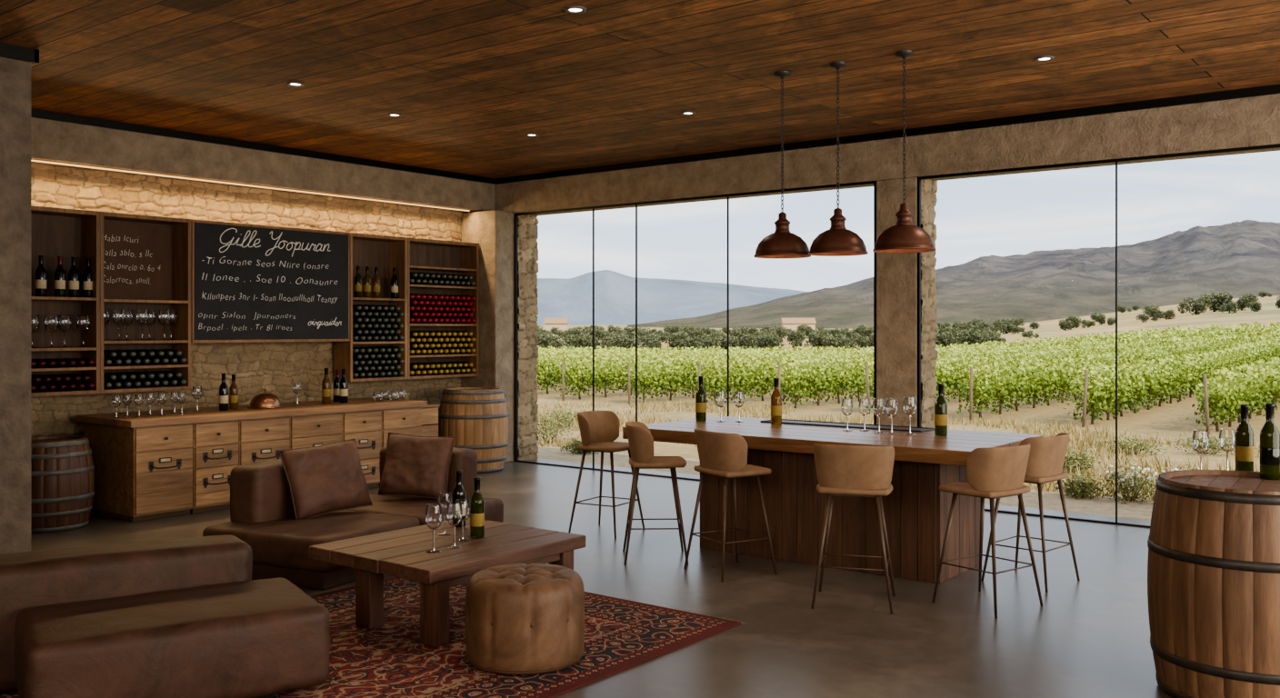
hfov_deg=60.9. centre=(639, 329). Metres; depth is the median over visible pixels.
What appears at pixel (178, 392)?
bowl
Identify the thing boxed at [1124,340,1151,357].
grapevine
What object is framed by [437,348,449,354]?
wine bottle
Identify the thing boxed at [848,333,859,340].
tree
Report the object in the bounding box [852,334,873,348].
tree
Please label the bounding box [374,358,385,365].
wine bottle
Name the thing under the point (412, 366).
wine bottle
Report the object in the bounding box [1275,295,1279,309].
tree
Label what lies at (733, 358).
grapevine
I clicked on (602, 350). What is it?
grapevine
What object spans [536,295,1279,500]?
field
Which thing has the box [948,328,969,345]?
tree
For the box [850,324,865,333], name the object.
tree
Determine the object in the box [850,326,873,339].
tree
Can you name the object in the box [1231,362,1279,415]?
grapevine
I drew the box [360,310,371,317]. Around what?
wine bottle
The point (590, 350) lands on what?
grapevine
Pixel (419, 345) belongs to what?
wine bottle
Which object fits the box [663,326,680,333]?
tree
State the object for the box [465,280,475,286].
wine bottle
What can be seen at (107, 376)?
wine bottle
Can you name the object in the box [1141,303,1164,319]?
tree
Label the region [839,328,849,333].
tree
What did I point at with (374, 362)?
wine bottle
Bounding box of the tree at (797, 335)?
[786,330,806,344]
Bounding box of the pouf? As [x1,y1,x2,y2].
[465,563,584,675]
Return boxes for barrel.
[31,435,94,533]
[438,387,508,473]
[1147,470,1279,697]
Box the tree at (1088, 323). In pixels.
[1080,319,1095,328]
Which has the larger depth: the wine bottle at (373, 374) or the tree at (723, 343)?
the tree at (723, 343)
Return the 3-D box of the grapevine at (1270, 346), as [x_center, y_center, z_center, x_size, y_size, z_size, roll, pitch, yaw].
[20.118,0.921,35.004,0.921,1.161,1.007,0,0,38]
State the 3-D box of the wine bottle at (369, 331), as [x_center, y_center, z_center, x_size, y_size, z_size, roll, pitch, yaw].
[-3.185,0.034,12.636,0.299,0.081,0.081,0,0,38]
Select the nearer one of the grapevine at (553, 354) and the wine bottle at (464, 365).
the wine bottle at (464, 365)
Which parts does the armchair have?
seat, backrest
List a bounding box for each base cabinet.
[83,422,192,522]
[190,420,238,513]
[238,416,289,465]
[289,412,342,449]
[341,410,381,489]
[379,407,421,485]
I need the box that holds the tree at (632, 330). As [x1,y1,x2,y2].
[630,326,642,331]
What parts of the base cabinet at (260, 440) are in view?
handle plate, drawer, drawer, handle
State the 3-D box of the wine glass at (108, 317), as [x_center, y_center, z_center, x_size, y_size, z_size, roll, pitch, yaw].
[-5.057,-0.041,10.258,0.112,0.301,0.112,0,0,38]
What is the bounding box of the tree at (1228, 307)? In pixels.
[1219,301,1239,313]
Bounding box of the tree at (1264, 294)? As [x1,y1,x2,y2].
[1258,291,1271,297]
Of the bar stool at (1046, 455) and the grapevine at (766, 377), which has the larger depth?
the grapevine at (766, 377)
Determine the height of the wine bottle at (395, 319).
0.081 m
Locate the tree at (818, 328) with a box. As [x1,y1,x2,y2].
[814,327,831,331]
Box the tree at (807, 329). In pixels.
[797,324,824,338]
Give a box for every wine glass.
[31,314,39,348]
[44,314,59,348]
[58,314,71,347]
[76,314,89,347]
[103,309,109,340]
[111,395,120,418]
[112,309,125,340]
[120,309,132,340]
[122,393,131,416]
[134,393,143,416]
[135,309,148,340]
[142,309,155,339]
[145,392,154,415]
[157,392,166,415]
[158,310,170,339]
[165,310,177,339]
[170,391,178,413]
[177,391,186,413]
[192,385,201,411]
[292,381,301,405]
[425,503,441,553]
[437,491,451,535]
[446,500,462,549]
[455,499,469,540]
[715,390,726,421]
[733,390,744,421]
[841,398,852,431]
[859,398,869,431]
[872,398,885,433]
[885,399,898,434]
[902,396,917,435]
[1192,430,1209,469]
[1219,429,1235,469]
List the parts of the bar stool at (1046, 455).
leg, leg, leg, backrest, seat, leg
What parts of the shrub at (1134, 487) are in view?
stem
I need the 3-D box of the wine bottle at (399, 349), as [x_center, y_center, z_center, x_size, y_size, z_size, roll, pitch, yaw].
[-2.926,0.247,12.968,0.299,0.081,0.081,0,0,38]
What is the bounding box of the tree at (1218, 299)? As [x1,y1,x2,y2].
[1204,290,1233,311]
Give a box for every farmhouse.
[543,318,569,331]
[780,318,816,330]
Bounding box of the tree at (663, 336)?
[655,331,669,342]
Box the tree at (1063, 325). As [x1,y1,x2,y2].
[1058,319,1073,330]
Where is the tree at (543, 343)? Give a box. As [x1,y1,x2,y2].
[536,330,567,349]
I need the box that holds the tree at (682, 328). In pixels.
[667,326,690,339]
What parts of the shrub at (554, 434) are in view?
stem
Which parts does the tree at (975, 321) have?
crown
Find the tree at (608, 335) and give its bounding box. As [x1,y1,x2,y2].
[600,331,622,348]
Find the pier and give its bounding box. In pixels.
[920,179,937,428]
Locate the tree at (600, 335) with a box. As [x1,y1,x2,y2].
[591,330,618,343]
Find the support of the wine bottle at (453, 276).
in the shelf at (424, 255)
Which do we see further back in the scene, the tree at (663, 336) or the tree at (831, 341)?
the tree at (663, 336)
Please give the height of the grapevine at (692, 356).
1.155 m
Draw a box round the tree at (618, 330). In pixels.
[615,328,635,339]
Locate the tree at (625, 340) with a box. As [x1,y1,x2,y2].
[608,331,662,350]
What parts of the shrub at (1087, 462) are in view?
stem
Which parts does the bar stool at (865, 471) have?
leg, leg, seat frame, backrest, seat, leg, leg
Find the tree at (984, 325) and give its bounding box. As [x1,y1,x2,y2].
[975,321,999,333]
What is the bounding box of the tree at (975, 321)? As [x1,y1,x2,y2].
[970,318,986,329]
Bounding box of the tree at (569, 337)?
[564,334,583,348]
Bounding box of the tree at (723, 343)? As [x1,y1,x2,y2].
[711,335,739,349]
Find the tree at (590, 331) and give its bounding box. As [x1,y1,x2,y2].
[578,327,596,337]
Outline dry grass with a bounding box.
[536,398,1259,501]
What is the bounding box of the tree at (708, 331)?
[704,327,715,335]
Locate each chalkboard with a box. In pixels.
[103,221,171,299]
[190,219,349,343]
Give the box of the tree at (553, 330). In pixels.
[550,327,559,333]
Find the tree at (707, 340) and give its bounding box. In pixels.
[690,330,724,349]
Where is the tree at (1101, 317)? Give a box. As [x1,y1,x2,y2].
[1090,312,1115,324]
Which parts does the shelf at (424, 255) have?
panel, panel, panel, shelf, shelf, shelf, shelf, panel, panel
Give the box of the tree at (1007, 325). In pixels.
[994,317,1015,333]
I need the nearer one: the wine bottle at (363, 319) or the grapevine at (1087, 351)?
the wine bottle at (363, 319)
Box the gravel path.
[537,445,1153,519]
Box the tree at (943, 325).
[938,321,951,331]
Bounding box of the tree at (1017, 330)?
[1010,325,1025,333]
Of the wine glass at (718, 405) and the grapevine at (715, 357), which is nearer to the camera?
the wine glass at (718, 405)
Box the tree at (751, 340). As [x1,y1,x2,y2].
[732,333,759,349]
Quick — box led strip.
[31,160,469,211]
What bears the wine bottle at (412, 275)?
in the shelf at (424, 255)
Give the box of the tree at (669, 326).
[663,324,675,333]
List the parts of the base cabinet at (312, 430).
drawer, drawer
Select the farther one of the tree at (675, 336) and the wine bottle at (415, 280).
the tree at (675, 336)
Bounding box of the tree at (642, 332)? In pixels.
[633,327,655,341]
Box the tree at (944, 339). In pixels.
[934,329,963,347]
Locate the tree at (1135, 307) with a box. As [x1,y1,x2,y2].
[1131,304,1140,310]
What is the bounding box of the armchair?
[347,446,503,525]
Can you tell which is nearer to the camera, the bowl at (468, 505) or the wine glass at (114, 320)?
the bowl at (468, 505)
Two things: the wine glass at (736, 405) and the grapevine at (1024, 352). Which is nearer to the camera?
the wine glass at (736, 405)
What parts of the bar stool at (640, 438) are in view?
leg, leg, backrest, seat frame, seat, leg, leg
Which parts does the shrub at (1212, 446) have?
stem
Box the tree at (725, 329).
[721,326,729,335]
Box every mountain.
[536,270,808,325]
[627,220,1279,329]
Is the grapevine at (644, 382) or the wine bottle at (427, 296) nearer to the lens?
the wine bottle at (427, 296)
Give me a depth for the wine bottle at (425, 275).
13.20 m
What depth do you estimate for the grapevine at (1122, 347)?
36.66 m
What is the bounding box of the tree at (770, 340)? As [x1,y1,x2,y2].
[755,331,785,349]
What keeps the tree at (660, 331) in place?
on the field
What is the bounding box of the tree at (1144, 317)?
[1135,313,1158,322]
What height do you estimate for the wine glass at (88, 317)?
0.301 m
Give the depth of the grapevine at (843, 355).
29.57 m
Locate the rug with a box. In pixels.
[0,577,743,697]
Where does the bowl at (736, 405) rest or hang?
on the wine glass at (736, 405)
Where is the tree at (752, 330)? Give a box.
[747,326,758,333]
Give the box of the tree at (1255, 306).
[1247,300,1261,311]
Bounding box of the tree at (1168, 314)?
[1160,309,1175,319]
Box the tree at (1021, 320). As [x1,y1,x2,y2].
[1011,318,1025,326]
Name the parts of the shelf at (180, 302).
panel, panel, panel, shelf, shelf, shelf, panel, panel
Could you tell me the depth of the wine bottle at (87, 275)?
10.07 m
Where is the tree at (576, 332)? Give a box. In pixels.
[561,327,584,344]
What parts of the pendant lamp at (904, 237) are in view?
lamp shade, chain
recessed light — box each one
[286,81,304,86]
[386,112,402,117]
[525,133,539,136]
[563,5,587,13]
[680,110,695,115]
[1034,55,1054,61]
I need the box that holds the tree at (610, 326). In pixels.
[607,324,619,332]
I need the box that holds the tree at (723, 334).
[716,332,738,342]
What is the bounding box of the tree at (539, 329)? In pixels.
[537,328,552,335]
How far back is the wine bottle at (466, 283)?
13.74 m
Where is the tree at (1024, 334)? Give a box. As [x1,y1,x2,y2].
[1020,330,1039,339]
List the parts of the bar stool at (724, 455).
leg, backrest, leg, seat frame, seat, leg, leg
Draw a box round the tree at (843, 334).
[834,332,845,341]
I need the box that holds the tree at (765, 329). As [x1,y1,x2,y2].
[748,328,779,349]
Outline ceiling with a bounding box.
[0,0,1279,178]
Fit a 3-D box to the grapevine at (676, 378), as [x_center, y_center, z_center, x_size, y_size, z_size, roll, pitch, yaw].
[0.769,1.288,26.839,1.028,1.155,0.994,0,0,38]
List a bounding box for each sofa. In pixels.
[0,534,329,697]
[202,459,419,590]
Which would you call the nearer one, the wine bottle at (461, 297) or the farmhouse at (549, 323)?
the wine bottle at (461, 297)
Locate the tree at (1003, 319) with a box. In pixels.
[991,319,1017,328]
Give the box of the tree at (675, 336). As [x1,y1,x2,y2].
[664,330,689,349]
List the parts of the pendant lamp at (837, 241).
chain, lamp shade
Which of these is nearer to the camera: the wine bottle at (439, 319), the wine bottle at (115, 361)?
the wine bottle at (115, 361)
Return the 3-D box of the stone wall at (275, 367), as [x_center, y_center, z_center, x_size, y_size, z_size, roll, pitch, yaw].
[-4.245,-0.275,11.629,0.035,2.510,6.300,0,0,38]
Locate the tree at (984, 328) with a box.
[980,327,1000,337]
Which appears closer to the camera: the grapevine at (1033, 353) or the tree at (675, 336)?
the grapevine at (1033, 353)
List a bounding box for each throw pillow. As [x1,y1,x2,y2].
[278,438,372,519]
[377,432,455,499]
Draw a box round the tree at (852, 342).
[836,334,857,348]
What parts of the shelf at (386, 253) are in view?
panel, panel, panel, shelf, shelf, panel, panel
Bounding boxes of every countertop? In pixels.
[75,397,427,428]
[622,416,1042,466]
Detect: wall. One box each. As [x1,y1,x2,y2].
[0,56,31,554]
[31,117,495,212]
[31,162,462,436]
[31,211,465,437]
[461,84,1279,462]
[517,214,538,460]
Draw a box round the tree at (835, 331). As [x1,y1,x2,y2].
[826,327,841,335]
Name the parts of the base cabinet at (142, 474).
handle plate, drawer, door, handle, handle plate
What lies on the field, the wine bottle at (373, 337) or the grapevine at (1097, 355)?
the grapevine at (1097, 355)
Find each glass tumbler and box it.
[372,391,383,401]
[380,390,390,399]
[388,390,399,400]
[395,390,406,399]
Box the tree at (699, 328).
[689,325,704,335]
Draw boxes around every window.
[513,180,876,480]
[917,143,1279,528]
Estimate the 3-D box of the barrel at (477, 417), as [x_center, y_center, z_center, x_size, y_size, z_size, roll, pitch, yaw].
[-2.013,1.210,13.146,0.869,0.980,0.869,0,0,-9]
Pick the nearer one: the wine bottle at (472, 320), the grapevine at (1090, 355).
the wine bottle at (472, 320)
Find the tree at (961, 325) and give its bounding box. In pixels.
[957,321,979,334]
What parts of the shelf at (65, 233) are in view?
panel, panel, shelf, shelf, shelf, panel, panel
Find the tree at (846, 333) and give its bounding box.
[843,330,852,338]
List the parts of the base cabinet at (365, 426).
drawer, drawer, handle, drawer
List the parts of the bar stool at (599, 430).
leg, backrest, leg, seat, leg, leg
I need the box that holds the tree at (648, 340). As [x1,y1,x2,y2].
[638,333,661,350]
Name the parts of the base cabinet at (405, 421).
drawer, drawer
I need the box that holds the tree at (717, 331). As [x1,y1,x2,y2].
[710,329,724,336]
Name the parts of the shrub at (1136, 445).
stem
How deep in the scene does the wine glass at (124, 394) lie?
10.02 m
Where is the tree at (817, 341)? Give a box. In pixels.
[791,331,834,349]
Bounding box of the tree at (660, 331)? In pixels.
[651,330,664,334]
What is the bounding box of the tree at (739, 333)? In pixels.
[729,327,759,339]
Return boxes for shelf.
[31,205,99,397]
[100,211,190,393]
[333,232,407,381]
[407,237,479,379]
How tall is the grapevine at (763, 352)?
1.161 m
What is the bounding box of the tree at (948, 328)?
[944,326,962,333]
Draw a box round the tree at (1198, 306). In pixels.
[1176,294,1211,314]
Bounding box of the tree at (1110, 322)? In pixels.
[1106,317,1115,325]
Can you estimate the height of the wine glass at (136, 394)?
0.205 m
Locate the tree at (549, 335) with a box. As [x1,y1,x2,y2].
[544,335,566,347]
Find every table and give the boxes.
[309,517,585,647]
[622,416,1042,583]
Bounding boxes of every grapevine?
[536,352,565,388]
[536,355,567,393]
[536,367,543,384]
[537,351,554,366]
[542,349,562,357]
[543,350,568,359]
[549,351,577,382]
[550,352,581,386]
[554,357,600,399]
[555,354,591,392]
[565,350,587,359]
[570,350,591,381]
[573,351,603,379]
[581,353,619,390]
[585,350,605,358]
[586,356,628,397]
[588,350,612,362]
[597,351,628,368]
[599,353,633,388]
[600,350,622,359]
[609,350,635,360]
[610,355,650,395]
[620,351,639,371]
[620,359,668,401]
[628,352,659,386]
[632,355,673,393]
[633,351,662,362]
[649,352,678,384]
[650,357,696,400]
[656,350,678,361]
[659,354,691,391]
[660,352,692,381]
[670,350,695,359]
[672,357,715,398]
[684,353,715,388]
[684,359,740,404]
[687,351,717,366]
[695,356,733,393]
[703,353,730,386]
[706,351,727,367]
[710,358,764,402]
[722,351,744,361]
[722,353,749,384]
[722,355,755,391]
[740,350,759,380]
[742,352,764,369]
[743,354,772,391]
[744,357,781,400]
[751,350,775,365]
[754,352,781,364]
[757,354,789,388]
[765,356,801,399]
[770,359,823,408]
[771,351,797,362]
[773,350,789,359]
[783,353,809,386]
[790,356,827,397]
[792,351,818,364]
[793,358,849,405]
[794,352,824,371]
[802,355,840,395]
[808,351,828,361]
[814,352,843,366]
[817,358,862,403]
[828,354,860,393]
[833,352,859,364]
[837,351,856,359]
[837,357,873,401]
[845,353,869,389]
[848,352,871,381]
[855,357,873,395]
[856,360,873,408]
[934,358,969,400]
[934,359,948,399]
[937,351,956,361]
[937,353,957,375]
[941,350,969,360]
[946,357,980,402]
[947,352,975,383]
[949,363,1008,418]
[956,351,989,371]
[959,350,981,360]
[961,356,997,399]
[970,350,993,356]
[972,350,1003,374]
[973,349,1001,356]
[977,356,1006,392]
[977,361,1027,414]
[985,350,1017,369]
[991,354,1024,389]
[992,349,1019,367]
[1000,360,1043,410]
[1001,352,1038,378]
[1004,347,1024,355]
[1009,348,1035,365]
[1010,346,1034,352]
[1015,345,1039,359]
[1018,351,1054,376]
[1018,359,1059,408]
[1020,347,1045,359]
[1024,350,1059,373]
[1028,347,1052,359]
[1029,344,1049,352]
[1029,358,1071,405]
[1036,349,1069,366]
[1040,346,1066,359]
[1042,357,1084,402]
[1049,345,1071,358]
[1053,348,1083,367]
[1056,356,1094,399]
[1060,344,1079,357]
[1062,347,1089,369]
[1063,365,1127,424]
[1067,343,1092,355]
[1069,347,1100,368]
[1070,342,1095,354]
[1072,354,1113,394]
[1078,363,1144,419]
[1084,341,1108,349]
[1085,353,1118,383]
[1090,340,1113,351]
[1090,345,1108,362]
[1090,351,1130,378]
[1097,344,1121,361]
[1100,362,1148,416]
[1104,344,1129,359]
[1108,342,1136,360]
[1110,350,1138,381]
[1110,361,1160,413]
[1120,341,1142,357]
[1120,349,1149,371]
[1121,360,1180,409]
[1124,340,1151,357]
[1129,348,1160,368]
[1131,346,1167,372]
[1138,340,1159,355]
[1140,345,1175,368]
[1140,358,1189,406]
[1142,339,1166,354]
[1145,339,1169,351]
[1150,344,1180,363]
[1155,356,1193,403]
[1163,343,1191,366]
[1165,355,1203,400]
[1170,342,1199,360]
[1171,353,1212,398]
[1173,341,1201,359]
[1185,340,1211,361]
[1185,352,1220,394]
[1185,370,1248,431]
[1188,339,1215,361]
[1188,350,1227,388]
[1196,350,1234,377]
[1199,338,1222,356]
[1200,337,1226,353]
[1200,367,1259,427]
[1204,348,1241,376]
[1209,336,1231,349]
[1211,336,1237,348]
[1212,346,1248,372]
[1220,345,1254,374]
[1220,365,1269,422]
[1227,344,1265,375]
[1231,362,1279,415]
[1231,363,1277,419]
[1233,343,1267,369]
[1237,342,1271,365]
[1240,360,1279,407]
[1245,340,1278,365]
[1255,340,1279,360]
[1257,359,1279,408]
[1258,357,1279,400]
[1260,338,1279,364]
[1266,337,1279,356]
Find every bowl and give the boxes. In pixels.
[111,395,120,407]
[122,393,131,405]
[134,393,143,406]
[145,392,154,404]
[157,392,166,404]
[177,391,186,403]
[192,385,201,399]
[292,381,301,394]
[425,503,441,529]
[437,491,451,515]
[446,500,462,526]
[455,499,469,520]
[715,390,726,407]
[733,390,744,407]
[841,398,852,415]
[859,398,869,415]
[872,398,885,416]
[885,399,898,417]
[902,396,917,417]
[1192,430,1209,453]
[1219,429,1235,451]
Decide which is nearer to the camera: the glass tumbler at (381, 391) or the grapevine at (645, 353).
the glass tumbler at (381, 391)
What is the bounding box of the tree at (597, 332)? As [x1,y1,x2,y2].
[594,327,607,339]
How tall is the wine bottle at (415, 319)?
0.081 m
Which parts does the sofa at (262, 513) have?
backrest, seat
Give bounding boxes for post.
[561,360,564,400]
[627,361,630,404]
[698,361,700,387]
[778,362,780,390]
[865,364,870,414]
[969,367,972,420]
[1081,370,1088,427]
[1202,373,1209,434]
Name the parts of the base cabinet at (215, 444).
handle plate, handle plate, drawer, drawer, door, handle, handle, handle plate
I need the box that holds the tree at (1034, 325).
[1029,321,1039,329]
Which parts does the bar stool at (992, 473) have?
leg, leg, seat, seat frame, leg, backrest, leg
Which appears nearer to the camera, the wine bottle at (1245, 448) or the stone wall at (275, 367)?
the wine bottle at (1245, 448)
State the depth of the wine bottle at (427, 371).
13.24 m
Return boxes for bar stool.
[568,410,644,538]
[622,421,688,564]
[683,428,777,582]
[810,443,895,614]
[931,442,1043,618]
[981,432,1079,592]
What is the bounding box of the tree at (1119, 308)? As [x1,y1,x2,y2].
[1114,304,1132,312]
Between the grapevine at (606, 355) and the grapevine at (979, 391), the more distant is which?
the grapevine at (606, 355)
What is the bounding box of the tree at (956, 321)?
[951,320,965,329]
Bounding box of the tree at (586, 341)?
[574,332,612,349]
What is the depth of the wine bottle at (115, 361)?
10.24 m
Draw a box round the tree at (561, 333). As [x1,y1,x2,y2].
[557,330,569,339]
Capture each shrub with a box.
[536,408,576,444]
[538,405,585,428]
[560,438,598,454]
[1055,472,1103,499]
[1062,446,1103,473]
[1092,434,1168,456]
[1092,458,1161,504]
[1148,463,1203,496]
[1168,431,1235,456]
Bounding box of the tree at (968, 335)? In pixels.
[955,328,1006,346]
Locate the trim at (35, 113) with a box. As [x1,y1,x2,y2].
[31,109,495,184]
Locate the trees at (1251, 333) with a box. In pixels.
[537,320,1279,358]
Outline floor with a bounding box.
[31,459,1169,697]
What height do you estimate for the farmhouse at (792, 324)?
4.700 m
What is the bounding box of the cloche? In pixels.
[247,388,283,409]
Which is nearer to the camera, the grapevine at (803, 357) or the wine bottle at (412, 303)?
the wine bottle at (412, 303)
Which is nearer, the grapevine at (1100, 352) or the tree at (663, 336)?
the grapevine at (1100, 352)
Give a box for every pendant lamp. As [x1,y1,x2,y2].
[753,70,810,259]
[808,61,868,256]
[872,50,936,253]
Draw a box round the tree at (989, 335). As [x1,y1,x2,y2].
[980,330,1004,342]
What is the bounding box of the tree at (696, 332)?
[689,329,705,338]
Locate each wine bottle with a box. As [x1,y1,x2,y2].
[31,359,45,368]
[31,374,50,383]
[31,375,40,384]
[31,382,46,391]
[35,255,46,296]
[37,358,55,367]
[40,382,55,391]
[43,373,60,383]
[46,358,65,367]
[50,381,66,390]
[51,373,70,382]
[54,256,65,297]
[58,358,75,367]
[60,373,80,382]
[60,381,75,390]
[68,257,79,297]
[69,358,85,367]
[70,381,84,389]
[71,372,89,382]
[77,357,94,366]
[79,380,94,389]
[82,258,92,297]
[103,350,116,359]
[103,357,111,366]
[103,372,116,381]
[103,380,111,389]
[106,357,121,366]
[107,380,120,389]
[109,371,126,380]
[110,350,126,358]
[116,357,130,365]
[116,380,131,388]
[117,371,135,380]
[120,350,136,358]
[125,357,140,365]
[126,371,145,379]
[126,379,140,388]
[128,349,145,358]
[135,379,150,387]
[136,349,154,358]
[136,356,149,365]
[137,370,154,379]
[144,356,159,364]
[145,370,164,379]
[145,379,159,387]
[146,349,164,357]
[153,356,169,364]
[153,370,172,379]
[154,378,168,386]
[156,349,173,357]
[162,356,177,364]
[162,378,177,386]
[165,370,181,379]
[166,349,181,357]
[172,356,186,364]
[172,378,186,386]
[219,373,228,410]
[229,374,238,409]
[321,368,330,403]
[333,369,339,401]
[339,369,348,402]
[352,304,361,311]
[352,316,361,323]
[352,328,361,335]
[352,334,365,341]
[352,347,365,353]
[352,352,361,359]
[352,365,361,372]
[352,370,365,378]
[353,359,365,366]
[354,266,361,297]
[354,310,365,317]
[354,322,365,329]
[354,346,371,353]
[356,304,368,311]
[356,352,368,359]
[357,316,369,323]
[357,328,368,335]
[357,364,368,371]
[359,334,371,341]
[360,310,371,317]
[360,322,371,329]
[360,346,378,353]
[360,359,371,366]
[360,370,371,378]
[361,304,375,311]
[363,266,370,298]
[363,316,375,323]
[363,328,375,335]
[363,352,375,359]
[364,334,378,341]
[364,364,375,371]
[366,370,378,377]
[367,310,379,317]
[367,322,378,329]
[367,359,378,365]
[368,304,381,311]
[370,316,381,323]
[370,328,381,335]
[370,346,385,353]
[370,352,381,359]
[370,364,381,371]
[372,267,379,298]
[372,370,385,377]
[373,310,384,317]
[373,322,384,329]
[373,334,385,341]
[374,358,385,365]
[376,304,388,311]
[376,316,388,323]
[376,352,388,359]
[377,328,388,335]
[377,364,388,370]
[378,346,391,353]
[379,370,391,377]
[380,310,391,318]
[380,322,390,329]
[380,334,391,340]
[380,358,390,365]
[382,305,394,311]
[383,316,394,323]
[383,328,394,335]
[383,352,394,359]
[383,364,394,370]
[384,346,398,353]
[386,310,397,318]
[386,322,397,329]
[386,334,398,340]
[386,358,397,365]
[386,370,397,376]
[389,305,400,311]
[389,328,400,335]
[390,268,398,298]
[390,317,400,323]
[390,352,400,359]
[390,363,400,370]
[391,346,403,353]
[391,370,403,376]
[392,310,404,318]
[392,322,403,329]
[392,334,404,340]
[392,358,404,364]
[410,271,417,278]
[410,278,420,284]
[410,293,420,299]
[410,300,417,306]
[410,305,419,311]
[410,310,418,317]
[410,317,419,323]
[410,330,418,337]
[410,336,420,343]
[410,342,417,349]
[410,348,420,355]
[410,362,423,369]
[410,363,417,369]
[410,369,420,375]
[411,299,423,306]
[411,330,423,337]
[412,272,423,279]
[412,310,423,318]
[412,342,423,349]
[414,293,426,300]
[414,317,426,323]
[415,278,426,284]
[415,305,426,311]
[415,336,426,343]
[415,348,426,354]
[415,369,426,375]
[416,362,429,369]
[417,330,429,337]
[418,272,429,279]
[418,310,429,318]
[419,300,429,306]
[419,342,429,349]
[420,278,432,284]
[420,293,431,300]
[420,317,432,323]
[420,336,431,343]
[420,348,431,354]
[420,369,432,375]
[421,305,432,311]
[422,330,435,337]
[422,362,435,369]
[423,272,435,279]
[423,310,435,318]
[424,300,435,306]
[424,342,435,349]
[426,317,438,323]
[426,348,438,354]
[427,279,438,285]
[427,294,437,300]
[427,305,438,311]
[427,336,438,343]
[427,368,437,374]
[429,330,440,337]
[429,361,446,369]
[429,362,440,369]
[430,273,440,279]
[430,300,440,306]
[430,311,440,318]
[430,342,439,349]
[431,279,443,285]
[431,294,443,300]
[431,317,443,323]
[431,348,443,354]
[432,305,443,312]
[432,336,443,342]
[432,368,443,374]
[433,361,451,369]
[434,330,446,337]
[435,273,446,279]
[435,311,446,318]
[435,341,446,349]
[436,300,446,306]
[437,317,449,323]
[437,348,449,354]
[438,279,449,285]
[438,294,449,300]
[438,305,449,312]
[438,336,449,342]
[438,368,449,374]
[440,273,451,279]
[440,300,451,307]
[440,330,451,337]
[440,341,451,349]
[441,311,451,318]
[441,348,454,354]
[442,294,454,300]
[442,368,454,374]
[443,280,454,285]
[443,317,454,323]
[444,306,454,312]
[444,336,454,342]
[444,361,457,368]
[445,330,457,337]
[446,273,457,280]
[446,341,457,348]
[447,300,457,307]
[447,311,457,318]
[449,280,459,286]
[449,294,459,300]
[449,317,459,323]
[449,367,459,373]
[450,306,459,312]
[450,330,462,337]
[450,336,459,342]
[450,347,459,354]
[450,361,462,368]
[451,341,462,348]
[452,274,462,280]
[452,300,462,307]
[452,311,462,318]
[452,470,465,527]
[453,280,465,286]
[454,295,465,301]
[454,317,465,323]
[454,347,465,353]
[455,306,465,312]
[455,336,465,342]
[455,367,465,373]
[456,360,473,368]
[456,361,468,368]
[457,274,468,280]
[457,300,468,307]
[457,330,468,337]
[458,311,468,318]
[458,341,468,348]
[460,280,470,286]
[460,295,470,301]
[460,306,470,312]
[460,317,470,323]
[460,336,470,342]
[460,347,470,353]
[460,367,470,373]
[461,330,473,337]
[462,274,473,280]
[462,300,473,307]
[463,311,473,318]
[463,341,473,348]
[464,367,476,373]
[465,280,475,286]
[465,295,476,301]
[465,317,476,323]
[465,347,476,353]
[466,336,476,342]
[470,477,484,538]
[695,376,706,420]
[770,378,781,424]
[934,383,947,436]
[1235,404,1254,471]
[1260,403,1279,479]
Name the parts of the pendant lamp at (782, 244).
lamp shade, chain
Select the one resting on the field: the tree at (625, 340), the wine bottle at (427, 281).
the tree at (625, 340)
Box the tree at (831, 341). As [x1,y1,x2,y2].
[822,333,850,349]
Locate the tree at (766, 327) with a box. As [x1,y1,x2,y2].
[758,325,771,332]
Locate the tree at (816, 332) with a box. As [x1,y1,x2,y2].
[810,329,827,339]
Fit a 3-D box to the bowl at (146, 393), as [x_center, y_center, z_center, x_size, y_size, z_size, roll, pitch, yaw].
[-4.577,0.650,10.173,0.073,0.110,0.073,0,0,38]
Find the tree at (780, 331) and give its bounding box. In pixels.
[772,324,789,341]
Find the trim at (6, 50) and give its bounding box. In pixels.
[0,42,39,65]
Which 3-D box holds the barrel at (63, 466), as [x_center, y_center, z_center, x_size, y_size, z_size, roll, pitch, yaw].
[-5.043,1.320,9.333,0.663,0.760,0.663,0,0,-18]
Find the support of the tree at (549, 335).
on the field
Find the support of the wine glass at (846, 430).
on the island countertop
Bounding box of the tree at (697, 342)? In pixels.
[673,335,707,349]
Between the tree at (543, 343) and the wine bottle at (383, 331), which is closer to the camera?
the wine bottle at (383, 331)
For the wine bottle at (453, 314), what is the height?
0.081 m
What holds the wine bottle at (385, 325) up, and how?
in the shelf at (386, 253)
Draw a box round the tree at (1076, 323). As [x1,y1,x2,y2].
[1064,315,1081,328]
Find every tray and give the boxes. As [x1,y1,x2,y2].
[247,405,283,409]
[760,419,934,432]
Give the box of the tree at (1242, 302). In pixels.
[1221,293,1259,310]

